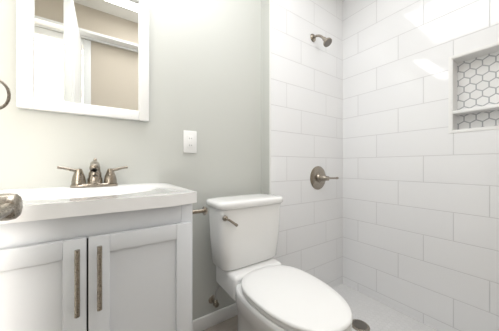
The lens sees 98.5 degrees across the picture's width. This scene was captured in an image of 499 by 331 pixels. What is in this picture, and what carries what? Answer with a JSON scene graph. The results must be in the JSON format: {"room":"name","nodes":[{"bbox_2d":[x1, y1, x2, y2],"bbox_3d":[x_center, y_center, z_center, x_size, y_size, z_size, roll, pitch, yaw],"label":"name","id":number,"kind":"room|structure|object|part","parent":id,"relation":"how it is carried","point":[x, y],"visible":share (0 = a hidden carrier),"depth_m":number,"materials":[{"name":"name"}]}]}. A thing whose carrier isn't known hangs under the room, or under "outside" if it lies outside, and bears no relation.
{"room":"bathroom","nodes":[
{"label":"bathroom","id":0,"kind":"room"},
{"bbox_2d":[0,0,260,319],"bbox_3d":[-0.792,-0.284,0.937,2.035,2.440,0.100,0,0,-34],"label":"wall","id":1,"kind":"structure","parent":0,"point":[205,70],"depth_m":1.17,"materials":[{"name":"paint"}]},
{"bbox_2d":[16,0,148,121],"bbox_3d":[-0.684,-0.522,0.932,0.453,0.613,0.027,0,0,-34],"label":"mirror","id":2,"kind":"object","parent":1,"relation":"attached to","point":[85,57],"visible":1,"depth_m":0.92,"materials":[{"name":"white mirror"}]},
{"bbox_3d":[-0.853,-0.522,0.818,0.045,0.613,0.027,0,0,-34],"label":"frame","id":3,"kind":"part","parent":2,"relation":"part of","materials":[{"name":"white wood"}]},
{"bbox_3d":[-0.684,-0.806,0.932,0.363,0.045,0.027,0,0,-34],"label":"frame","id":4,"kind":"part","parent":2,"relation":"part of","materials":[{"name":"white wood"}]},
{"bbox_3d":[-0.684,-0.238,0.932,0.363,0.045,0.027,0,0,-34],"label":"frame","id":5,"kind":"part","parent":2,"relation":"part of","materials":[{"name":"white wood"}]},
{"bbox_3d":[-0.515,-0.522,1.047,0.045,0.613,0.027,0,0,-34],"label":"frame","id":6,"kind":"part","parent":2,"relation":"part of","materials":[{"name":"white wood"}]},
{"bbox_2d":[183,130,196,152],"bbox_3d":[-0.326,-0.130,1.185,0.074,0.122,0.010,0,0,-34],"label":"outlet","id":7,"kind":"object","parent":1,"relation":"attached to","point":[189,141],"visible":1,"depth_m":1.18,"materials":[{"name":"white plastic"}]},
{"bbox_2d":[192,303,236,330],"bbox_3d":[-0.180,0.898,1.281,0.634,0.075,0.014,0,0,-34],"label":"baseboard","id":8,"kind":"structure","parent":1,"relation":"attached to","point":[209,320],"depth_m":1.26,"materials":[{"name":"white wood"}]},
{"bbox_2d":[203,315,237,330],"bbox_3d":[-0.354,1.036,0.328,2.080,0.200,1.600,0,0,-34],"label":"floor","id":9,"kind":"structure","parent":0,"point":[230,324],"depth_m":1.25,"materials":[{"name":"grey tile"}]},
{"bbox_2d":[0,158,207,330],"bbox_3d":[-0.518,0.452,0.747,0.671,0.968,0.520,0,0,-34],"label":"bathroom vanity","id":10,"kind":"object","parent":9,"relation":"on","point":[95,252],"visible":1,"depth_m":0.58,"materials":[{"name":"paint"}]},
{"bbox_3d":[-0.537,0.207,0.473,0.193,0.046,0.019,0,0,-34],"label":"door","id":11,"kind":"part","parent":10,"relation":"part of","materials":[{"name":"paint"}]},
{"bbox_3d":[-0.540,0.496,0.477,0.193,0.532,0.009,0,0,-34],"label":"door panel","id":12,"kind":"part","parent":10,"relation":"part of","materials":[{"name":"paint"}]},
{"bbox_3d":[-0.438,0.496,0.540,0.046,0.624,0.019,0,0,-34],"label":"door","id":13,"kind":"part","parent":10,"relation":"part of","materials":[{"name":"paint"}]},
{"bbox_3d":[-0.419,0.337,0.525,0.008,0.008,0.028,0,0,-34],"label":"door pull post","id":14,"kind":"part","parent":10,"relation":"part of","materials":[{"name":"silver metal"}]},
{"bbox_2d":[0,182,196,234],"bbox_3d":[-0.551,0.141,0.737,0.604,0.105,0.499,0,0,-34],"label":"countertop","id":15,"kind":"structure","parent":10,"relation":"on","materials":[{"name":"stone"}]},
{"bbox_2d":[56,158,127,187],"bbox_3d":[-0.617,0.028,0.857,0.236,0.120,0.139,0,0,-34],"label":"faucet","id":16,"kind":"object","parent":15,"relation":"on","point":[95,180],"depth_m":0.87,"materials":[{"name":"silver metal"}]},
{"bbox_3d":[-0.396,0.496,0.568,0.046,0.624,0.019,0,0,-34],"label":"door","id":17,"kind":"part","parent":10,"relation":"part of","materials":[{"name":"paint"}]},
{"bbox_3d":[-0.307,0.496,0.634,0.175,0.532,0.009,0,0,-34],"label":"door panel","id":18,"kind":"part","parent":10,"relation":"part of","materials":[{"name":"paint"}]},
{"bbox_3d":[-0.305,0.207,0.630,0.175,0.046,0.019,0,0,-34],"label":"door","id":19,"kind":"part","parent":10,"relation":"part of","materials":[{"name":"paint"}]},
{"bbox_3d":[-0.213,0.496,0.692,0.046,0.624,0.019,0,0,-34],"label":"door","id":20,"kind":"part","parent":10,"relation":"part of","materials":[{"name":"paint"}]},
{"bbox_3d":[-0.197,0.171,0.796,0.072,0.015,0.015,0,0,-34],"label":"post","id":21,"kind":"part","parent":10,"relation":"part of","materials":[{"name":"silver metal"}]},
{"bbox_2d":[206,194,352,330],"bbox_3d":[0.096,0.553,1.011,0.416,0.765,0.770,0,0,-34],"label":"toilet","id":22,"kind":"object","parent":9,"relation":"on","point":[260,286],"visible":1,"depth_m":1.01,"materials":[{"name":"white ceramic"}]},
{"bbox_3d":[-0.187,0.786,1.216,0.028,0.028,0.016,0,0,-34],"label":"supply knob","id":23,"kind":"part","parent":22,"relation":"part of","materials":[{"name":"silver metal"}]},
{"bbox_3d":[-0.111,0.246,0.998,0.026,0.026,0.013,0,0,-34],"label":"lever mount","id":24,"kind":"part","parent":22,"relation":"part of","materials":[{"name":"silver metal"}]},
{"bbox_3d":[-0.083,0.266,1.005,0.062,0.048,0.021,0,0,-34],"label":"lever arm","id":25,"kind":"part","parent":22,"relation":"part of"},
{"bbox_3d":[-0.016,0.364,1.177,0.394,0.314,0.182,0,0,-34],"label":"tank","id":26,"kind":"part","parent":22,"relation":"part of","materials":[{"name":"white ceramic"}]},
{"bbox_3d":[-0.016,0.190,1.177,0.416,0.038,0.206,0,0,-34],"label":"tank lid","id":27,"kind":"part","parent":22,"relation":"part of","materials":[{"name":"white ceramic"}]},
{"bbox_3d":[0.147,0.744,0.935,0.338,0.384,0.584,0,0,-34],"label":"bowl","id":28,"kind":"part","parent":22,"relation":"part of","materials":[{"name":"white ceramic"}]},
{"bbox_3d":[0.179,0.521,0.888,0.340,0.024,0.474,0,0,-34],"label":"seat lid","id":29,"kind":"part","parent":22,"relation":"part of","materials":[{"name":"white plastic"}]},
{"bbox_2d":[261,0,268,193],"bbox_3d":[0.445,-0.234,1.719,0.890,2.540,0.188,0,0,-34],"label":"wall","id":30,"kind":"structure","parent":0,"point":[264,96],"depth_m":1.43,"materials":[{"name":"grey paint"}]},
{"bbox_2d":[269,0,270,193],"bbox_3d":[0.134,-0.284,1.388,0.004,2.440,0.013,0,0,-34],"label":"trim","id":31,"kind":"structure","parent":30,"relation":"attached to","point":[269,96],"depth_m":1.39,"materials":[{"name":"white tile"}]},
{"bbox_2d":[271,0,342,288],"bbox_3d":[0.461,-0.234,1.609,0.786,2.540,0.012,0,0,-34],"label":"tile","id":32,"kind":"structure","parent":30,"relation":"attached to","point":[306,105],"depth_m":1.58,"materials":[{"name":"white tile"}]},
{"bbox_2d":[310,34,331,46],"bbox_3d":[0.519,-0.912,1.546,0.062,0.148,0.155,0,0,-34],"label":"shower head","id":33,"kind":"object","parent":32,"relation":"attached to","point":[327,42],"visible":1,"depth_m":1.52},
{"bbox_3d":[0.505,-0.930,1.567,0.017,0.069,0.103,0,0,-34],"label":"arm","id":34,"kind":"part","parent":33,"relation":"part of"},
{"bbox_2d":[310,166,338,189],"bbox_3d":[0.564,0.094,1.614,0.215,0.180,0.094,0,0,-34],"label":"shower valve","id":35,"kind":"object","parent":32,"relation":"attached to","point":[318,177],"visible":1,"depth_m":1.61,"materials":[{"name":"silver metal"}]},
{"bbox_3d":[0.533,0.094,1.629,0.180,0.180,0.034,0,0,-34],"label":"plate","id":36,"kind":"part","parent":35,"relation":"part of","materials":[{"name":"silver metal"}]},
{"bbox_3d":[0.620,0.096,1.609,0.130,0.019,0.022,0,0,-34],"label":"lever","id":37,"kind":"part","parent":35,"relation":"part of","materials":[{"name":"silver metal"}]},
{"bbox_2d":[457,51,498,129],"bbox_3d":[1.357,-0.412,1.153,0.010,0.420,0.364,0,0,-34],"label":"wall","id":38,"kind":"structure","parent":0,"point":[477,81],"depth_m":1.22,"materials":[{"name":"white tile"}]},
{"bbox_2d":[453,104,498,115],"bbox_3d":[1.317,-0.309,1.126,0.086,0.018,0.360,0,0,-34],"label":"niche shelf","id":39,"kind":"object","parent":38,"relation":"attached to","point":[493,107],"visible":1,"depth_m":1.18,"materials":[{"name":"white"}]},
{"bbox_3d":[1.030,-0.234,1.569,0.088,2.540,0.691,0,0,-34],"label":"wall","id":40,"kind":"structure","parent":0,"visible":0},
{"bbox_2d":[343,0,451,330],"bbox_3d":[0.989,-0.234,1.541,0.012,2.540,0.691,0,0,-34],"label":"tile","id":41,"kind":"structure","parent":40,"relation":"attached to","point":[397,195],"depth_m":1.47,"materials":[{"name":"white tile"}]},
{"bbox_2d":[448,56,451,132],"bbox_3d":[1.172,-0.412,1.256,0.005,0.448,0.014,0,0,-34],"label":"trim","id":42,"kind":"structure","parent":40,"relation":"attached to","point":[450,94],"depth_m":1.25,"materials":[{"name":"white tile"}]},
{"bbox_2d":[452,59,456,129],"bbox_3d":[1.215,-0.412,1.274,0.090,0.420,0.004,0,0,-34],"label":"niche","id":43,"kind":"object","parent":40,"relation":"attached to","point":[454,93],"visible":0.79,"depth_m":1.27,"materials":[{"name":"white tile"}]},
{"bbox_3d":[1.325,0.417,1.131,0.088,1.238,0.364,0,0,-34],"label":"wall","id":44,"kind":"structure","parent":0,"visible":0},
{"bbox_2d":[452,125,498,130],"bbox_3d":[1.316,-0.204,1.125,0.090,0.004,0.364,0,0,-34],"label":"wall","id":45,"kind":"structure","parent":44,"relation":"on","point":[477,127],"depth_m":1.17,"materials":[{"name":"white tile"}]},
{"bbox_2d":[452,129,498,330],"bbox_3d":[1.284,0.417,1.103,0.012,1.238,0.364,0,0,-34],"label":"tile","id":46,"kind":"structure","parent":44,"relation":"attached to","point":[475,230],"depth_m":1.17,"materials":[{"name":"white tile"}]},
{"bbox_2d":[452,126,498,132],"bbox_3d":[1.278,-0.195,1.100,0.005,0.014,0.364,0,0,-34],"label":"trim","id":47,"kind":"structure","parent":44,"relation":"attached to","point":[476,129],"depth_m":1.17,"materials":[{"name":"white tile"}]},
{"bbox_3d":[1.325,-1.063,1.131,0.088,0.882,0.364,0,0,-34],"label":"wall","id":48,"kind":"structure","parent":0,"visible":0},
{"bbox_2d":[452,44,498,62],"bbox_3d":[1.316,-0.620,1.125,0.090,0.004,0.364,0,0,-34],"label":"wall","id":49,"kind":"structure","parent":48,"relation":"attached to","point":[481,52],"depth_m":1.20,"materials":[{"name":"white tile"}]},
{"bbox_2d":[452,0,498,55],"bbox_3d":[1.284,-1.063,1.103,0.012,0.882,0.364,0,0,-34],"label":"tile","id":50,"kind":"structure","parent":48,"relation":"attached to","point":[475,23],"depth_m":1.18,"materials":[{"name":"white tile"}]},
{"bbox_2d":[452,41,498,57],"bbox_3d":[1.278,-0.629,1.100,0.005,0.014,0.364,0,0,-34],"label":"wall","id":51,"kind":"structure","parent":50,"relation":"attached to","point":[476,49],"depth_m":1.17,"materials":[{"name":"white tile"}]},
{"bbox_3d":[-0.409,0.064,0.309,0.012,0.066,0.066,0,0,-34],"label":"rose","id":52,"kind":"object","parent":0,"visible":0},
{"bbox_2d":[0,193,22,220],"bbox_3d":[-0.387,0.064,0.324,0.059,0.042,0.042,0,0,-34],"label":"hub","id":53,"kind":"object","parent":52,"relation":"attached to","point":[15,200],"visible":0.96,"depth_m":0.33,"materials":[{"name":"silver metal"}]},
{"bbox_2d":[0,203,14,218],"bbox_3d":[-0.338,0.064,0.283,0.022,0.018,0.127,0,0,-34],"label":"lever","id":54,"kind":"object","parent":53,"relation":"attached to","point":[6,209],"visible":1,"depth_m":0.30,"materials":[{"name":"silver metal"}]},
{"bbox_3d":[-0.415,-0.138,0.335,0.030,0.010,0.010,0,0,-34],"label":"post","id":55,"kind":"object","parent":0,"visible":0},
{"bbox_2d":[0,80,10,109],"bbox_3d":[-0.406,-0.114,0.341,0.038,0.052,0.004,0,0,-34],"label":"ring","id":56,"kind":"object","parent":55,"relation":"hanging from","point":[7,101],"visible":1,"depth_m":0.35,"materials":[{"name":"silver metal"}]},
{"label":"outside","id":57,"kind":"structure","parent":0,"visible":0},
{"bbox_2d":[333,283,437,330],"bbox_3d":[0.859,1.067,1.146,0.845,0.137,1.600,0,0,-34],"label":"shower floor","id":58,"kind":"structure","parent":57,"point":[374,314],"depth_m":1.44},
{"bbox_2d":[352,319,369,330],"bbox_3d":[0.688,0.995,1.339,0.110,0.008,0.110,0,0,-34],"label":"shower drain","id":59,"kind":"object","parent":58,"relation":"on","point":[359,325],"visible":0.96,"depth_m":1.33,"materials":[{"name":"silver metal"}]}
]}

